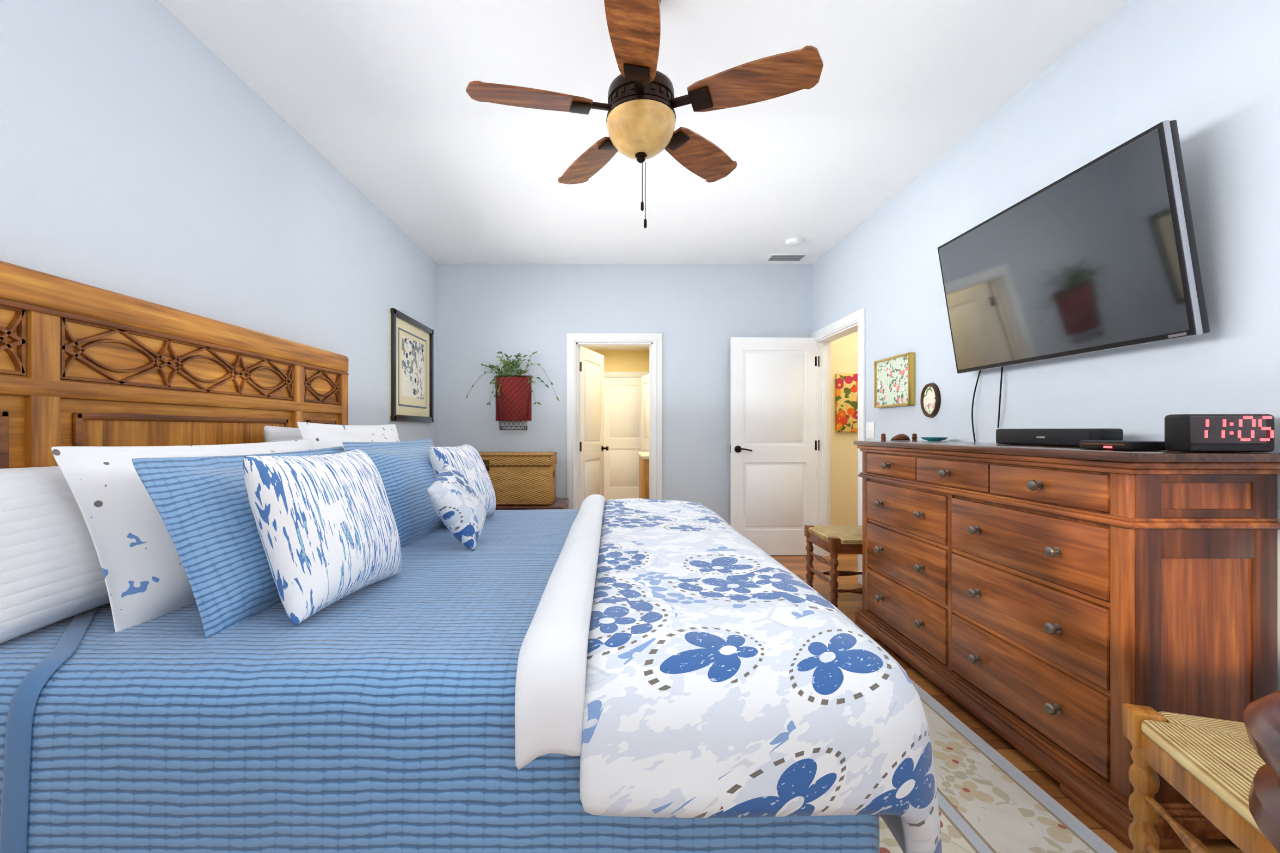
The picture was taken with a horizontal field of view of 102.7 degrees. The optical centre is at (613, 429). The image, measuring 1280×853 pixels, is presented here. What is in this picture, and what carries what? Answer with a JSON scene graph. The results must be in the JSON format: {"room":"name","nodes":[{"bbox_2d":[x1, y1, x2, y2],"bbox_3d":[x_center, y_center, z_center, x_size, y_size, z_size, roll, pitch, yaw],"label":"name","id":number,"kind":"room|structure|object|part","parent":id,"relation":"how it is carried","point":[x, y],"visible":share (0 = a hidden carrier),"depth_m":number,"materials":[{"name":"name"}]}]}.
{"room":"bedroom","nodes":[
{"label":"bedroom","id":0,"kind":"room"},
{"bbox_2d":[0,0,437,447],"bbox_3d":[-1.730,-0.202,1.625,0.120,2.744,6.690,0,0,0],"label":"wall","id":1,"kind":"structure","parent":0,"point":[135,162],"depth_m":2.00,"materials":[{"name":"blue paint"}]},
{"bbox_2d":[389,307,433,422],"bbox_3d":[-1.651,-0.487,4.235,0.035,0.845,0.850,0,0,0],"label":"picture","id":2,"kind":"object","parent":1,"relation":"attached to","point":[411,342],"visible":1,"depth_m":4.16,"materials":[{"name":"beige paper"}]},
{"bbox_2d":[581,346,649,350],"bbox_3d":[0.000,-1.330,6.660,1.440,0.100,3.380,0,0,0],"label":"ceiling","id":3,"kind":"structure","parent":0,"point":[590,348],"depth_m":8.00,"materials":[{"name":"paint"}]},
{"bbox_2d":[592,350,649,371],"bbox_3d":[0.000,-0.202,6.660,1.440,2.744,3.381,0,0,0],"label":"wall","id":4,"kind":"structure","parent":0,"point":[614,361],"depth_m":8.25,"materials":[{"name":"yellow paint"}]},
{"bbox_2d":[579,346,608,508],"bbox_3d":[-0.254,0.172,5.334,0.174,1.985,0.724,0,0,23],"label":"hall door","id":5,"kind":"structure","parent":4,"relation":"in","point":[591,363],"depth_m":5.29,"materials":[{"name":"white paint"}]},
{"bbox_2d":[604,377,641,500],"bbox_3d":[0.180,0.164,8.185,0.760,2.000,0.105,0,0,0],"label":"hall door","id":6,"kind":"structure","parent":4,"relation":"in","point":[622,395],"depth_m":8.21,"materials":[{"name":"white paint"}]},
{"bbox_2d":[604,371,649,377],"bbox_3d":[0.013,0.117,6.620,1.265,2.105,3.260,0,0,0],"label":"door frame","id":7,"kind":"structure","parent":4,"relation":"attached to","point":[607,374],"depth_m":8.23,"materials":[{"name":"white paint"}]},
{"bbox_2d":[641,373,649,452],"bbox_3d":[0.513,0.172,7.589,0.042,1.985,0.712,0,0,-10],"label":"mirror","id":8,"kind":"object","parent":4,"relation":"in","point":[645,379],"depth_m":7.69,"materials":[{"name":"white mirror"}]},
{"bbox_2d":[437,263,812,525],"bbox_3d":[0.110,-0.202,4.910,3.560,2.744,0.120,0,0,0],"label":"wall","id":9,"kind":"structure","parent":0,"point":[484,311],"depth_m":4.85,"materials":[{"name":"blue paint"}]},
{"bbox_2d":[466,351,558,430],"bbox_3d":[-0.934,-0.368,4.701,0.851,0.742,0.294,0,0,0],"label":"potted plant","id":10,"kind":"object","parent":9,"relation":"attached to","point":[513,395],"visible":1,"depth_m":4.75,"materials":[{"name":"red metal"}]},
{"bbox_2d":[466,351,558,405],"bbox_3d":[-0.934,-0.477,4.696,0.851,0.525,0.285,0,0,0],"label":"greenery","id":11,"kind":"object","parent":10,"relation":"on","point":[511,390],"depth_m":4.74,"materials":[{"name":"green plant"}]},
{"bbox_2d":[494,375,532,430],"bbox_3d":[-0.945,-0.256,4.770,0.366,0.518,0.156,0,0,0],"label":"planter","id":12,"kind":"object","parent":10,"relation":"on","point":[513,395],"depth_m":4.75,"materials":[{"name":"red metal"}]},
{"bbox_2d":[566,333,662,509],"bbox_3d":[0.011,0.127,4.899,0.905,2.085,0.145,0,0,0],"label":"door frame","id":13,"kind":"structure","parent":9,"relation":"attached to","point":[574,340],"depth_m":4.83,"materials":[{"name":"white wood"}]},
{"bbox_2d":[157,0,1129,263],"bbox_3d":[0.110,-1.624,1.625,3.800,0.100,6.690,0,0,0],"label":"ceiling","id":14,"kind":"structure","parent":0,"point":[377,88],"depth_m":2.48,"materials":[{"name":"paint"}]},
{"bbox_2d":[465,0,823,228],"bbox_3d":[0.085,-1.152,1.818,1.164,0.842,1.151,0,0,0],"label":"ceiling fan","id":15,"kind":"object","parent":14,"relation":"hanging from","point":[641,118],"depth_m":1.74,"materials":[{"name":"brown wood"}]},
{"bbox_2d":[764,253,808,261],"bbox_3d":[1.570,-1.567,4.650,0.340,0.013,0.180,0,0,0],"label":"ceiling vent","id":16,"kind":"object","parent":14,"relation":"in","point":[771,257],"visible":1,"depth_m":4.62,"materials":[{"name":"white plastic"}]},
{"bbox_2d":[785,237,802,246],"bbox_3d":[1.500,-1.555,4.250,0.136,0.037,0.136,0,0,0],"label":"smoke detector","id":17,"kind":"object","parent":14,"relation":"attached to","point":[795,241],"visible":1,"depth_m":4.21,"materials":[{"name":"white plastic"}]},
{"bbox_2d":[829,331,857,554],"bbox_3d":[2.755,-0.202,4.250,1.491,2.744,2.300,0,0,0],"label":"wall","id":18,"kind":"structure","parent":0,"point":[843,351],"depth_m":5.30,"materials":[{"name":"beige paint"}]},
{"bbox_2d":[835,373,857,432],"bbox_3d":[2.540,-0.280,5.279,0.480,0.600,0.039,0,0,0],"label":"picture","id":19,"kind":"object","parent":18,"relation":"attached to","point":[846,384],"visible":0.44,"depth_m":5.26},
{"bbox_2d":[770,554,1244,852],"bbox_3d":[0.855,1.220,1.840,5.290,0.100,7.120,0,0,0],"label":"floor","id":20,"kind":"structure","parent":0,"point":[848,603],"depth_m":2.10,"materials":[{"name":"brown wood"}]},
{"bbox_2d":[495,497,568,509],"bbox_3d":[-0.920,0.906,4.543,1.000,0.528,0.585,0,0,0],"label":"wooden chest","id":21,"kind":"object","parent":20,"relation":"on","point":[559,503],"visible":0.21,"depth_m":4.29,"materials":[{"name":"brown wood"}]},
{"bbox_2d":[477,451,557,505],"bbox_3d":[-0.935,0.423,4.552,0.832,0.436,0.464,0,0,0],"label":"wicker trunk","id":22,"kind":"object","parent":21,"relation":"on","point":[516,478],"visible":0.59,"depth_m":4.34,"materials":[{"name":"brown wicker"}]},
{"bbox_2d":[804,525,862,607],"bbox_3d":[1.615,0.921,3.435,0.498,0.498,0.458,0,0,0],"label":"stool","id":23,"kind":"object","parent":20,"relation":"on","point":[836,540],"visible":0.48,"depth_m":3.33,"materials":[{"name":"brown wood"}]},
{"bbox_2d":[878,678,1117,852],"bbox_3d":[0.168,1.164,2.310,2.435,0.010,3.120,0,0,0],"label":"rug","id":24,"kind":"object","parent":20,"relation":"on","point":[986,805],"visible":0.08,"depth_m":1.57,"materials":[{"name":"beige fabric"}]},
{"bbox_2d":[0,260,942,852],"bbox_3d":[-0.506,0.359,2.005,2.312,1.598,2.283,0,0,0],"label":"bed","id":25,"kind":"object","parent":24,"relation":"on","point":[238,615],"visible":1,"depth_m":1.05,"materials":[{"name":"blue fabric"}]},
{"bbox_2d":[0,466,109,644],"bbox_3d":[-1.353,0.270,1.360,0.228,0.420,0.740,-17,0,0],"label":"pillow","id":26,"kind":"object","parent":25,"relation":"on","point":[53,588],"depth_m":1.14,"materials":[{"name":"fabric"}]},
{"bbox_3d":[-1.617,0.359,2.005,0.090,1.598,2.098,0,0,0],"label":"headboard","id":27,"kind":"part","parent":25,"relation":"part of","materials":[{"name":"brown wood"}]},
{"bbox_2d":[263,425,303,442],"bbox_3d":[-1.416,0.217,2.550,0.194,0.520,0.860,-12,0,0],"label":"pillow","id":28,"kind":"object","parent":25,"relation":"on","point":[271,434],"depth_m":2.20,"materials":[{"name":"fabric"}]},
{"bbox_2d":[0,509,879,852],"bbox_3d":[-0.506,0.788,2.005,2.096,0.659,2.128,0,0,0],"label":"quilt","id":29,"kind":"object","parent":25,"relation":"on","point":[381,719],"depth_m":0.96,"materials":[{"name":"blue fabric"}]},
{"bbox_2d":[579,498,942,852],"bbox_3d":[0.295,0.677,2.005,0.716,0.559,2.295,0,0,0],"label":"comforter","id":30,"kind":"object","parent":25,"relation":"on","point":[727,705],"depth_m":0.94,"materials":[{"name":"fabric"}]},
{"bbox_2d":[853,440,1279,849],"bbox_3d":[1.653,0.618,2.236,0.457,1.105,1.640,0,0,0],"label":"dresser","id":31,"kind":"object","parent":20,"relation":"on","point":[1046,591],"visible":0.95,"depth_m":1.60,"materials":[{"name":"brown wood"}]},
{"bbox_2d":[880,433,917,440],"bbox_3d":[1.650,0.042,2.955,0.209,0.043,0.036,0,0,0],"label":"bookend","id":32,"kind":"object","parent":31,"relation":"on","point":[902,437],"visible":1,"depth_m":2.94,"materials":[{"name":"brown wood"}]},
{"bbox_2d":[920,437,948,441],"bbox_3d":[1.775,0.052,2.830,0.132,0.022,0.132,0,0,0],"label":"decorative dish","id":33,"kind":"object","parent":31,"relation":"on","point":[927,438],"visible":1,"depth_m":2.79,"materials":[{"name":"teal ceramic"}]},
{"bbox_2d":[995,428,1123,447],"bbox_3d":[1.756,0.029,2.050,0.088,0.068,0.500,0,0,0],"label":"soundbar","id":34,"kind":"object","parent":31,"relation":"on","point":[1065,437],"visible":0.79,"depth_m":1.99,"materials":[{"name":"black plastic"}]},
{"bbox_2d":[1079,440,1166,450],"bbox_3d":[1.631,0.050,1.630,0.148,0.028,0.170,0,0,0],"label":"cable box","id":35,"kind":"object","parent":31,"relation":"on","point":[1104,445],"visible":0.84,"depth_m":1.57,"materials":[{"name":"black plastic"}]},
{"bbox_2d":[1164,414,1274,452],"bbox_3d":[1.735,0.009,1.466,0.235,0.108,0.074,0,0,4],"label":"clock","id":36,"kind":"object","parent":31,"relation":"on","point":[1183,432],"visible":1,"depth_m":1.43,"materials":[{"name":"black plastic"}]},
{"bbox_2d":[1122,703,1278,852],"bbox_3d":[1.435,0.916,0.935,0.558,0.508,0.498,0,0,19],"label":"chair","id":37,"kind":"object","parent":20,"relation":"on","point":[1212,763],"visible":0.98,"depth_m":1.10,"materials":[{"name":"beige wicker"}]},
{"bbox_2d":[1242,691,1279,852],"bbox_3d":[0.950,0.753,0.450,0.500,0.826,0.500,0,0,0],"label":"round side table","id":38,"kind":"object","parent":20,"relation":"on","point":[1261,717],"visible":1,"depth_m":0.60,"materials":[{"name":"brown wood"}]},
{"bbox_2d":[812,0,1279,691],"bbox_3d":[1.950,-0.202,1.625,0.120,2.744,6.690,0,0,0],"label":"wall","id":39,"kind":"structure","parent":0,"point":[1211,67],"depth_m":1.94,"materials":[{"name":"blue paint"}]},
{"bbox_2d":[810,308,865,585],"bbox_3d":[1.938,0.127,4.342,0.145,2.085,1.014,0,0,0],"label":"door frame","id":40,"kind":"structure","parent":39,"relation":"attached to","point":[855,322],"depth_m":4.73,"materials":[{"name":"white wood"}]},
{"bbox_2d":[729,337,819,555],"bbox_3d":[1.500,0.154,4.749,0.831,2.020,0.136,0,0,0],"label":"bedroom door","id":41,"kind":"structure","parent":40,"relation":"attached to","point":[773,380],"depth_m":4.74,"materials":[{"name":"white paint"}]},
{"bbox_2d":[865,422,874,439],"bbox_3d":[1.883,0.005,3.757,0.011,0.120,0.115,0,0,0],"label":"light switch","id":42,"kind":"object","parent":39,"relation":"attached to","point":[869,426],"visible":1,"depth_m":3.75,"materials":[{"name":"white plastic"}]},
{"bbox_2d":[874,352,914,408],"bbox_3d":[1.869,-0.320,3.415,0.040,0.330,0.430,0,0,0],"label":"framed picture","id":43,"kind":"object","parent":39,"relation":"attached to","point":[894,376],"visible":1,"depth_m":3.38,"materials":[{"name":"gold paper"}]},
{"bbox_2d":[920,382,940,417],"bbox_3d":[1.878,-0.175,3.035,0.022,0.210,0.170,0,0,0],"label":"picture","id":44,"kind":"object","parent":39,"relation":"attached to","point":[930,397],"visible":1,"depth_m":3.03,"materials":[{"name":"brown wood"}]},
{"bbox_2d":[937,120,1209,441],"bbox_3d":[1.787,-0.446,2.120,0.198,1.020,1.094,0,0,0],"label":"tv","id":45,"kind":"object","parent":39,"relation":"attached to","point":[1103,256],"visible":1,"depth_m":1.88,"materials":[{"name":"black"}]},
{"bbox_3d":[0.000,1.220,6.660,1.440,0.100,3.380,0,0,0],"label":"floor","id":46,"kind":"structure","parent":0,"visible":0},
{"bbox_2d":[637,452,649,499],"bbox_3d":[0.459,0.723,5.850,0.318,0.895,1.040,0,0,0],"label":"base cabinet","id":47,"kind":"object","parent":46,"relation":"on","point":[644,457],"visible":0.3,"depth_m":5.42,"materials":[{"name":"brown wood"}]}
]}

